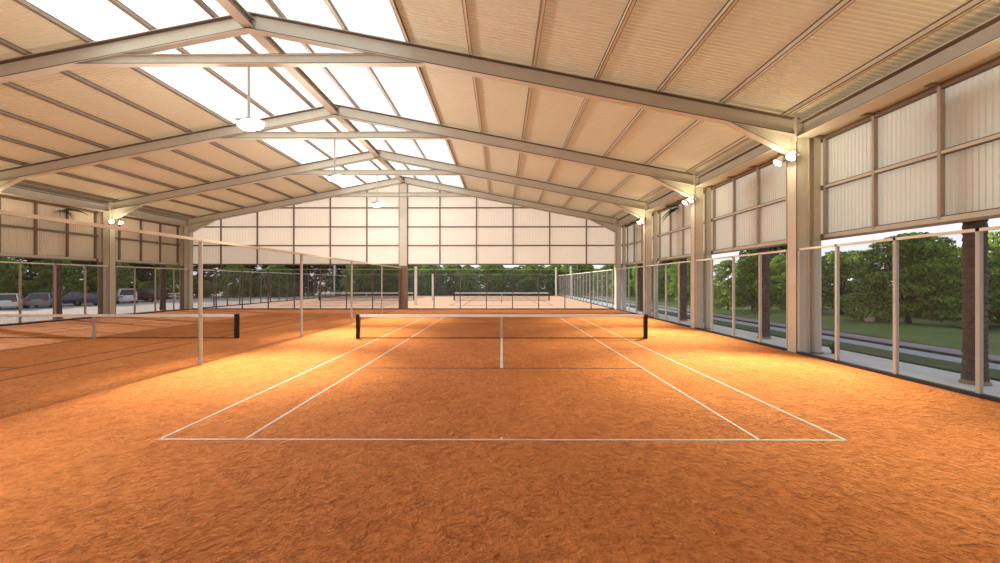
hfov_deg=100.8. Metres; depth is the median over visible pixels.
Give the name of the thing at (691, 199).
floodlight
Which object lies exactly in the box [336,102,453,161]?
skylight
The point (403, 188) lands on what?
column
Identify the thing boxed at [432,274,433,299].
steel pole
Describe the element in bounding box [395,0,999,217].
ceiling
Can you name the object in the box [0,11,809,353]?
frame
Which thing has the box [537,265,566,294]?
tree
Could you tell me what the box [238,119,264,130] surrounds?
diffuser
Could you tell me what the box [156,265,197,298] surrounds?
tree
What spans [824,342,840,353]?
grass tuft
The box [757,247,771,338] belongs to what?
palm tree
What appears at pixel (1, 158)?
roof purlin
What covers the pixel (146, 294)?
car
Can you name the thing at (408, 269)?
mesh fence
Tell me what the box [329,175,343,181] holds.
diffuser
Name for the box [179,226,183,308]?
wall pillar
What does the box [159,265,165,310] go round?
palm tree
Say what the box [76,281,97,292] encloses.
bush
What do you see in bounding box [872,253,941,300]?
tree
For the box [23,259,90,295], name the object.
tree
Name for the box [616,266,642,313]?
mesh fence
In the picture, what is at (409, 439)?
floor
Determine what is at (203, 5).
roof purlin
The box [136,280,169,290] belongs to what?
bush
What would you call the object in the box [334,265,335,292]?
steel pole
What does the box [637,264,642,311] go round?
palm tree
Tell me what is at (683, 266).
palm tree
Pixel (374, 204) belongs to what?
diffuser
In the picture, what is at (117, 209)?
frame
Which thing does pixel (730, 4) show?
roof purlin
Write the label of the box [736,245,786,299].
tree
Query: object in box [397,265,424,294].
tree
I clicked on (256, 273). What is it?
tree
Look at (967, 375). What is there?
palm tree
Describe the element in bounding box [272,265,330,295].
tree
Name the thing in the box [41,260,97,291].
tree
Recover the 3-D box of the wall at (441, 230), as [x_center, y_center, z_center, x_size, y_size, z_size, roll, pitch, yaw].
[-8.902,-5.659,38.250,41.200,8.276,0.180,0,0,0]
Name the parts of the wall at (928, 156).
sill rail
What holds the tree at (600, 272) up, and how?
on the lawn at (945, 333)
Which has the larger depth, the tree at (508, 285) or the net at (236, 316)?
the tree at (508, 285)
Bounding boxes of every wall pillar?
[96,212,102,313]
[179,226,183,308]
[622,226,626,309]
[652,211,658,316]
[703,187,712,328]
[809,138,823,353]
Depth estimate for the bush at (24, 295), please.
52.34 m
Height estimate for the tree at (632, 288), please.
6.120 m
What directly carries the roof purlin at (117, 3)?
attached to the frame at (778, 132)
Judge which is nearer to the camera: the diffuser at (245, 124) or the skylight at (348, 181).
the diffuser at (245, 124)
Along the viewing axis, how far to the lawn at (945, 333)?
21.65 m
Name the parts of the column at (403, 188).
casing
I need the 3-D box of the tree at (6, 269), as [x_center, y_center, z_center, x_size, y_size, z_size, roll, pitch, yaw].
[-57.806,-0.007,46.956,5.221,6.050,6.069,0,0,-16]
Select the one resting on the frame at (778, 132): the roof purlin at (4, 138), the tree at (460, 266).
the roof purlin at (4, 138)
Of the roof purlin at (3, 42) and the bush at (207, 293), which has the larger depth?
the bush at (207, 293)
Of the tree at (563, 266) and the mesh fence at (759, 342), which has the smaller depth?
the mesh fence at (759, 342)
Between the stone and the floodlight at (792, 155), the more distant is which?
the stone
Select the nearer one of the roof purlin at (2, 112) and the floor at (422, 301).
the roof purlin at (2, 112)
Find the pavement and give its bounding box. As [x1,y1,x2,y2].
[588,295,999,360]
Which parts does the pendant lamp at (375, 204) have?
rod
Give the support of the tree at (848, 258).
on the lawn at (945, 333)
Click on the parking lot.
(122, 307)
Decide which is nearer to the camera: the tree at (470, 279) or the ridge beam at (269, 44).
the ridge beam at (269, 44)
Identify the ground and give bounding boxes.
[137,288,551,294]
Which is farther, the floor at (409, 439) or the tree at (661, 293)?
the tree at (661, 293)
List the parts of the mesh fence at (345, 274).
rail, kerb rail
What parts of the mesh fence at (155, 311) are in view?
post, rail, post, kerb rail, post, post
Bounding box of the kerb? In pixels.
[574,293,999,363]
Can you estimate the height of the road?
0.270 m
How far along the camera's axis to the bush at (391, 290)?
79.06 m
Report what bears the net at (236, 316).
on the floor at (409, 439)
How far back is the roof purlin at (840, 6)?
12.20 m
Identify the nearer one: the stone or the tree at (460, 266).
the stone
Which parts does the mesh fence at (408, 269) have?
post, post, post, rail, kerb rail, post, post, post, post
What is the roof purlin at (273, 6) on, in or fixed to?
attached to the frame at (778, 132)
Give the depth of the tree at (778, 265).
37.45 m
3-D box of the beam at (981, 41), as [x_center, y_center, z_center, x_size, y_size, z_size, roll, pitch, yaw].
[10.703,-5.344,10.978,0.568,0.560,7.190,0,0,0]
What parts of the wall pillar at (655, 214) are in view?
post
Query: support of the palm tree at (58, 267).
on the parking lot
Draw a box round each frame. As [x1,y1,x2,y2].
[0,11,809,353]
[0,104,703,328]
[103,149,651,316]
[184,176,620,309]
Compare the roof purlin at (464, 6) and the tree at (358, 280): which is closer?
the roof purlin at (464, 6)
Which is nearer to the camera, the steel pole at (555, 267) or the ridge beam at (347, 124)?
the ridge beam at (347, 124)
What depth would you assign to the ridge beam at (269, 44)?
18.70 m
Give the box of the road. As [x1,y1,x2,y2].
[573,294,999,369]
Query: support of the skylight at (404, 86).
on the roof purlin at (393, 4)
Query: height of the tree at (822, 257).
5.472 m
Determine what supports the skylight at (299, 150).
on the ceiling at (20, 26)
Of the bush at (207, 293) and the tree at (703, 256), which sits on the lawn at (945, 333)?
the tree at (703, 256)
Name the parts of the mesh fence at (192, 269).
post, post, post, post, rail, kerb rail, post, post, post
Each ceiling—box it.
[0,0,338,218]
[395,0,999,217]
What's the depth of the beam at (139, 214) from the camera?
34.46 m
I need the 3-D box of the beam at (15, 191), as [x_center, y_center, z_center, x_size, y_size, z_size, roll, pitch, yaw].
[-28.658,-5.331,26.471,0.568,0.560,7.190,0,0,0]
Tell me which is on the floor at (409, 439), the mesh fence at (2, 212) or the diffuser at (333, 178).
the mesh fence at (2, 212)
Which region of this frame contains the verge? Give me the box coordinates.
[561,293,999,380]
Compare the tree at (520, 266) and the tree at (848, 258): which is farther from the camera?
the tree at (520, 266)
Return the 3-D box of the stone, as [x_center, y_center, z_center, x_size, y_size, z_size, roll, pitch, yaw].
[20.095,1.987,22.521,0.485,0.430,0.492,0,0,0]
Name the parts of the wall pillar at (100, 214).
post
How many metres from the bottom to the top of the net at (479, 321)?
1.080 m
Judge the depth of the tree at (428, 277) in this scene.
79.73 m
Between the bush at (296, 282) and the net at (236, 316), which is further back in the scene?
the bush at (296, 282)
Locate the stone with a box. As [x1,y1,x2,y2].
[864,314,874,321]
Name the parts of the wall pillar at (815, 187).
post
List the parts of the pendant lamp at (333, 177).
rod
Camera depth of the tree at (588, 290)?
91.05 m
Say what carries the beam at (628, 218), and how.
attached to the frame at (117, 209)
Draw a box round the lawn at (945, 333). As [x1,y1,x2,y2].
[584,288,999,354]
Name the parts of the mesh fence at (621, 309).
post, post, post, post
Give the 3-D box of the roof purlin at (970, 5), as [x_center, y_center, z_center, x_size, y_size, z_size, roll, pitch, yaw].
[10.210,-5.961,15.016,0.133,0.166,46.500,0,0,0]
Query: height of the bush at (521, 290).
1.961 m
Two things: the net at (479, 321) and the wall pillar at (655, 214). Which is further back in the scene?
the wall pillar at (655, 214)
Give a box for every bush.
[13,280,52,297]
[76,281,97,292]
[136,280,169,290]
[193,280,218,297]
[241,280,264,296]
[284,281,305,295]
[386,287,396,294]
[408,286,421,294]
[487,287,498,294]
[513,286,524,294]
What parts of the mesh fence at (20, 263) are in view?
post, kerb rail, rail, post, post, post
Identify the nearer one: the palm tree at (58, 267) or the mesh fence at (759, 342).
the mesh fence at (759, 342)
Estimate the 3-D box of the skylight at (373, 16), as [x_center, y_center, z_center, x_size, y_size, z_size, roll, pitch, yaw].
[-6.153,-9.244,11.047,5.671,1.113,7.670,0,0,0]
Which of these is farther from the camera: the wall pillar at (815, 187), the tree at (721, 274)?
the tree at (721, 274)
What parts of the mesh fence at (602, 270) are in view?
rail, kerb rail, post, post, post, post, post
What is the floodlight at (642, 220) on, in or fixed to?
attached to the frame at (117, 209)
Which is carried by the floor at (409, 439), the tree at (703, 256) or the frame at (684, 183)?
the frame at (684, 183)
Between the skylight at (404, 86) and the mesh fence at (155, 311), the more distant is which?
the mesh fence at (155, 311)
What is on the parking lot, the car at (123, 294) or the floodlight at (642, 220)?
the car at (123, 294)
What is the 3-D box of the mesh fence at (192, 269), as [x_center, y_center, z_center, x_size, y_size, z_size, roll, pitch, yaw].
[-18.808,0.709,38.052,19.010,3.700,0.120,0,0,0]
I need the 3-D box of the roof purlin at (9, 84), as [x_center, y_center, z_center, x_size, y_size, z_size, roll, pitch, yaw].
[-19.193,-7.721,15.131,0.133,0.166,46.500,0,0,0]
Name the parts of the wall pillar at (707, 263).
post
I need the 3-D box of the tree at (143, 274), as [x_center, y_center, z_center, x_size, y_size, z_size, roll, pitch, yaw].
[-57.756,-1.550,67.058,9.731,8.747,8.607,0,0,33]
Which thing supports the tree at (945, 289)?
on the lawn at (945, 333)
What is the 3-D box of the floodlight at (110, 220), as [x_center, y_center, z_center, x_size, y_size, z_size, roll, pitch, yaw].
[-28.151,-4.404,30.303,0.385,0.361,1.005,0,0,0]
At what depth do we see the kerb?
17.15 m
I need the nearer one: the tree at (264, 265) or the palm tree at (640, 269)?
the palm tree at (640, 269)
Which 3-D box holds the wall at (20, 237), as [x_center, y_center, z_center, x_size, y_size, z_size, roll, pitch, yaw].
[-29.176,-3.836,15.266,0.830,4.750,46.700,0,0,0]
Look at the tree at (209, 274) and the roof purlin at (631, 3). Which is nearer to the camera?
the roof purlin at (631, 3)
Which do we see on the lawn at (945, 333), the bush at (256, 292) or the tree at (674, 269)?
the tree at (674, 269)
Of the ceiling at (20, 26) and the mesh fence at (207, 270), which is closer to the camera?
the ceiling at (20, 26)
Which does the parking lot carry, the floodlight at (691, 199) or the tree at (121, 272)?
the tree at (121, 272)
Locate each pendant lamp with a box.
[234,65,264,130]
[326,139,344,181]
[371,175,383,206]
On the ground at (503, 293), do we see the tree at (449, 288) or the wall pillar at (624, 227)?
the tree at (449, 288)
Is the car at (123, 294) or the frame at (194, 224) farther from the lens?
the car at (123, 294)
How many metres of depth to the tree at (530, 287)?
79.65 m
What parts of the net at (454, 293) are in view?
cord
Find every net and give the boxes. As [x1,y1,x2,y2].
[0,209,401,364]
[0,314,239,337]
[318,293,413,300]
[356,314,647,338]
[454,293,549,300]
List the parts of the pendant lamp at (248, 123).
rod, lamp shade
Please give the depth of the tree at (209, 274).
71.28 m
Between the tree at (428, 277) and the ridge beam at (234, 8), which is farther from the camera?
the tree at (428, 277)
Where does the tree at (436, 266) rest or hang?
on the ground at (503, 293)
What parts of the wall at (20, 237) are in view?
sill rail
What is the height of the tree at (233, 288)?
6.050 m
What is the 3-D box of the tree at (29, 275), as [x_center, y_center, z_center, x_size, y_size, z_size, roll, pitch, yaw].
[-62.613,-1.514,54.838,8.983,8.585,9.765,0,0,27]
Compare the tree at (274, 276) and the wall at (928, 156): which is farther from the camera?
the tree at (274, 276)
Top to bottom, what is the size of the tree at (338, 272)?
9.194 m
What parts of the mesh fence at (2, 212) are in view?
post, rail, post, post, post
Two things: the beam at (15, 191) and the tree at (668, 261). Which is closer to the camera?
the beam at (15, 191)
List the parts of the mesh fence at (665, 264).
post, post, post, rail, kerb rail, post, post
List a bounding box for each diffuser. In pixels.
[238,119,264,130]
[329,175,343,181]
[373,203,383,206]
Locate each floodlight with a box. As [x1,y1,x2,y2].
[107,218,122,223]
[637,218,645,223]
[682,196,695,204]
[773,150,799,165]
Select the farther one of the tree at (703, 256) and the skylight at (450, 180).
the tree at (703, 256)
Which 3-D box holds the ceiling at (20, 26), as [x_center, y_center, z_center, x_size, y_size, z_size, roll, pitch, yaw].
[-22.351,-7.199,15.293,15.340,3.022,46.800,0,0,0]
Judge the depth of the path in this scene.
13.07 m
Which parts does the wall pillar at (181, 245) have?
post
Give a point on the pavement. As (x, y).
(923, 346)
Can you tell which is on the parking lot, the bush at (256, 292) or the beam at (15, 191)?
the bush at (256, 292)
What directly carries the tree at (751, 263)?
on the lawn at (945, 333)
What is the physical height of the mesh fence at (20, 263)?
3.700 m
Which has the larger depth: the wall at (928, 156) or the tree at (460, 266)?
the tree at (460, 266)
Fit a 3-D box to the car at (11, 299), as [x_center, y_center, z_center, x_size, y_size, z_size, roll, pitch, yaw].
[-46.431,1.863,39.158,1.850,1.446,4.581,0,0,-42]
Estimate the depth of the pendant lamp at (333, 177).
22.50 m
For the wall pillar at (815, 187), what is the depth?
14.69 m
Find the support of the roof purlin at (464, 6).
attached to the frame at (778, 132)
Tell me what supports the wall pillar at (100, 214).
on the floor at (409, 439)
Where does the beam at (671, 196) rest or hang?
attached to the frame at (117, 209)
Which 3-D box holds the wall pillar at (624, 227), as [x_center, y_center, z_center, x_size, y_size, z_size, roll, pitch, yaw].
[11.346,-1.281,37.818,0.520,7.680,0.520,0,0,0]
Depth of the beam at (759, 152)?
18.60 m
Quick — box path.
[560,294,999,396]
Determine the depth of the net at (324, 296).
56.07 m
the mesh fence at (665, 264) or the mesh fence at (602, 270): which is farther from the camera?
the mesh fence at (602, 270)
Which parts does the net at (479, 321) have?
post, post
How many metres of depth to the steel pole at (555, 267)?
71.33 m
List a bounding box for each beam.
[0,185,108,211]
[124,210,187,225]
[215,0,254,28]
[250,34,338,114]
[335,117,379,156]
[377,159,403,181]
[616,213,637,225]
[645,190,685,211]
[695,143,779,186]
[796,14,999,137]
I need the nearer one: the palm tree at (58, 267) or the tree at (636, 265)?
the palm tree at (58, 267)
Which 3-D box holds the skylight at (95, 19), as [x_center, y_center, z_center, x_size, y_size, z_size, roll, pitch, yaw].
[-11.863,-9.248,11.069,5.671,1.113,7.670,0,0,0]
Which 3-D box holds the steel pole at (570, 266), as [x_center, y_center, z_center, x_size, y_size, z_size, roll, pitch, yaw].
[11.459,0.054,66.956,0.440,5.060,0.440,0,0,0]
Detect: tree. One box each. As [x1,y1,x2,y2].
[0,257,31,293]
[0,257,66,292]
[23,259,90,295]
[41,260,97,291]
[51,209,88,319]
[86,263,138,295]
[116,263,159,291]
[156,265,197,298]
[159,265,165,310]
[178,265,225,296]
[217,265,257,297]
[228,265,272,295]
[254,265,297,296]
[261,265,307,288]
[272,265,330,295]
[314,265,354,292]
[338,265,382,293]
[368,265,398,294]
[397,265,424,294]
[412,265,445,294]
[427,265,441,292]
[435,265,462,294]
[446,265,473,292]
[454,266,483,294]
[472,265,511,294]
[500,267,523,294]
[513,265,551,294]
[514,265,535,292]
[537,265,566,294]
[561,265,594,294]
[576,265,599,292]
[587,267,613,295]
[609,265,635,296]
[630,264,663,300]
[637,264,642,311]
[652,260,676,296]
[652,263,672,298]
[662,205,687,320]
[667,260,703,304]
[674,256,717,300]
[703,260,755,309]
[725,256,785,310]
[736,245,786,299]
[754,254,785,309]
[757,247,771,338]
[821,250,891,315]
[821,254,880,306]
[833,231,999,322]
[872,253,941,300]
[889,246,999,318]
[945,231,999,323]
[958,219,992,385]
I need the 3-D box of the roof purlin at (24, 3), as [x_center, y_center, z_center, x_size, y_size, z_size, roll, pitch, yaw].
[-14.693,-8.601,15.114,0.133,0.166,46.500,0,0,0]
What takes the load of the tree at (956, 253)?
on the lawn at (945, 333)
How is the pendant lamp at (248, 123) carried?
hanging from the frame at (778, 132)
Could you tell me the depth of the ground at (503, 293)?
91.63 m
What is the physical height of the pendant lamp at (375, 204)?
2.295 m
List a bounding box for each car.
[0,293,24,308]
[24,293,52,307]
[62,292,97,305]
[116,289,137,302]
[131,288,169,301]
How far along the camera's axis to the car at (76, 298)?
44.06 m
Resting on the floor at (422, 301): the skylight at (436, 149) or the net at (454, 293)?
the net at (454, 293)
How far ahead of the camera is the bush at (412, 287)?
78.63 m
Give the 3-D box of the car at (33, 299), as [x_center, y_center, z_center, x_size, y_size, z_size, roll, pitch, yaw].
[-46.023,1.865,41.755,1.850,1.446,4.581,0,0,-36]
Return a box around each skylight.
[27,0,248,39]
[94,9,334,121]
[233,102,376,162]
[242,0,404,38]
[251,9,437,121]
[301,148,397,187]
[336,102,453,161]
[379,148,463,187]
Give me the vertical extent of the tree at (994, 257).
5.358 m
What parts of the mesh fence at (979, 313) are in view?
post, post, post, rail, kerb rail, post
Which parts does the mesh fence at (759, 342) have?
post, post, post, kerb rail, rail, post, post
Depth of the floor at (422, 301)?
48.41 m
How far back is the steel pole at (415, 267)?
46.21 m
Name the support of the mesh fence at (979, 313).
on the floor at (409, 439)
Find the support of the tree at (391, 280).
on the ground at (503, 293)
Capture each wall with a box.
[0,194,179,265]
[187,176,626,264]
[623,51,999,265]
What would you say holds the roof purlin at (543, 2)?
attached to the frame at (778, 132)
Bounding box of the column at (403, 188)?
[399,184,407,308]
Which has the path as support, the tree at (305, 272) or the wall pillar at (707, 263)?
the wall pillar at (707, 263)
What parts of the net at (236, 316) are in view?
cord, post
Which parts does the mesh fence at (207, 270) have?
post, post, post, post, kerb rail, rail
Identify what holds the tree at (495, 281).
on the ground at (503, 293)
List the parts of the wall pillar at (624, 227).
post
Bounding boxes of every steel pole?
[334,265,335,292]
[413,266,417,304]
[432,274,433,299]
[555,267,557,296]
[570,266,571,297]
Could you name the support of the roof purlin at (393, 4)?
attached to the frame at (778, 132)
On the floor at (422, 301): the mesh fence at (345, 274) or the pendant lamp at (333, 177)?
the mesh fence at (345, 274)
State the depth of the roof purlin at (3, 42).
19.00 m
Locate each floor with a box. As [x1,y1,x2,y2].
[0,309,999,562]
[196,296,606,307]
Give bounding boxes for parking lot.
[0,291,373,323]
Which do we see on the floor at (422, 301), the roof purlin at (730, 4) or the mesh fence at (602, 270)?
the mesh fence at (602, 270)
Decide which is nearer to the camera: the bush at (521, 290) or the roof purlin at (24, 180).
the roof purlin at (24, 180)
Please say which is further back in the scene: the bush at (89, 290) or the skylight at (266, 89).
the bush at (89, 290)
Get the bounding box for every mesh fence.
[0,261,108,325]
[116,266,188,313]
[192,269,398,308]
[203,270,344,307]
[345,274,558,295]
[408,269,614,308]
[559,270,612,307]
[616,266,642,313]
[646,261,690,327]
[695,250,786,350]
[797,226,999,402]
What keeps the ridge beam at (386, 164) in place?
attached to the frame at (194, 224)
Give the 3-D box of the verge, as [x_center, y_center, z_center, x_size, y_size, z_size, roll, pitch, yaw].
[13.593,2.700,49.945,1.320,0.340,120.000,0,0,0]

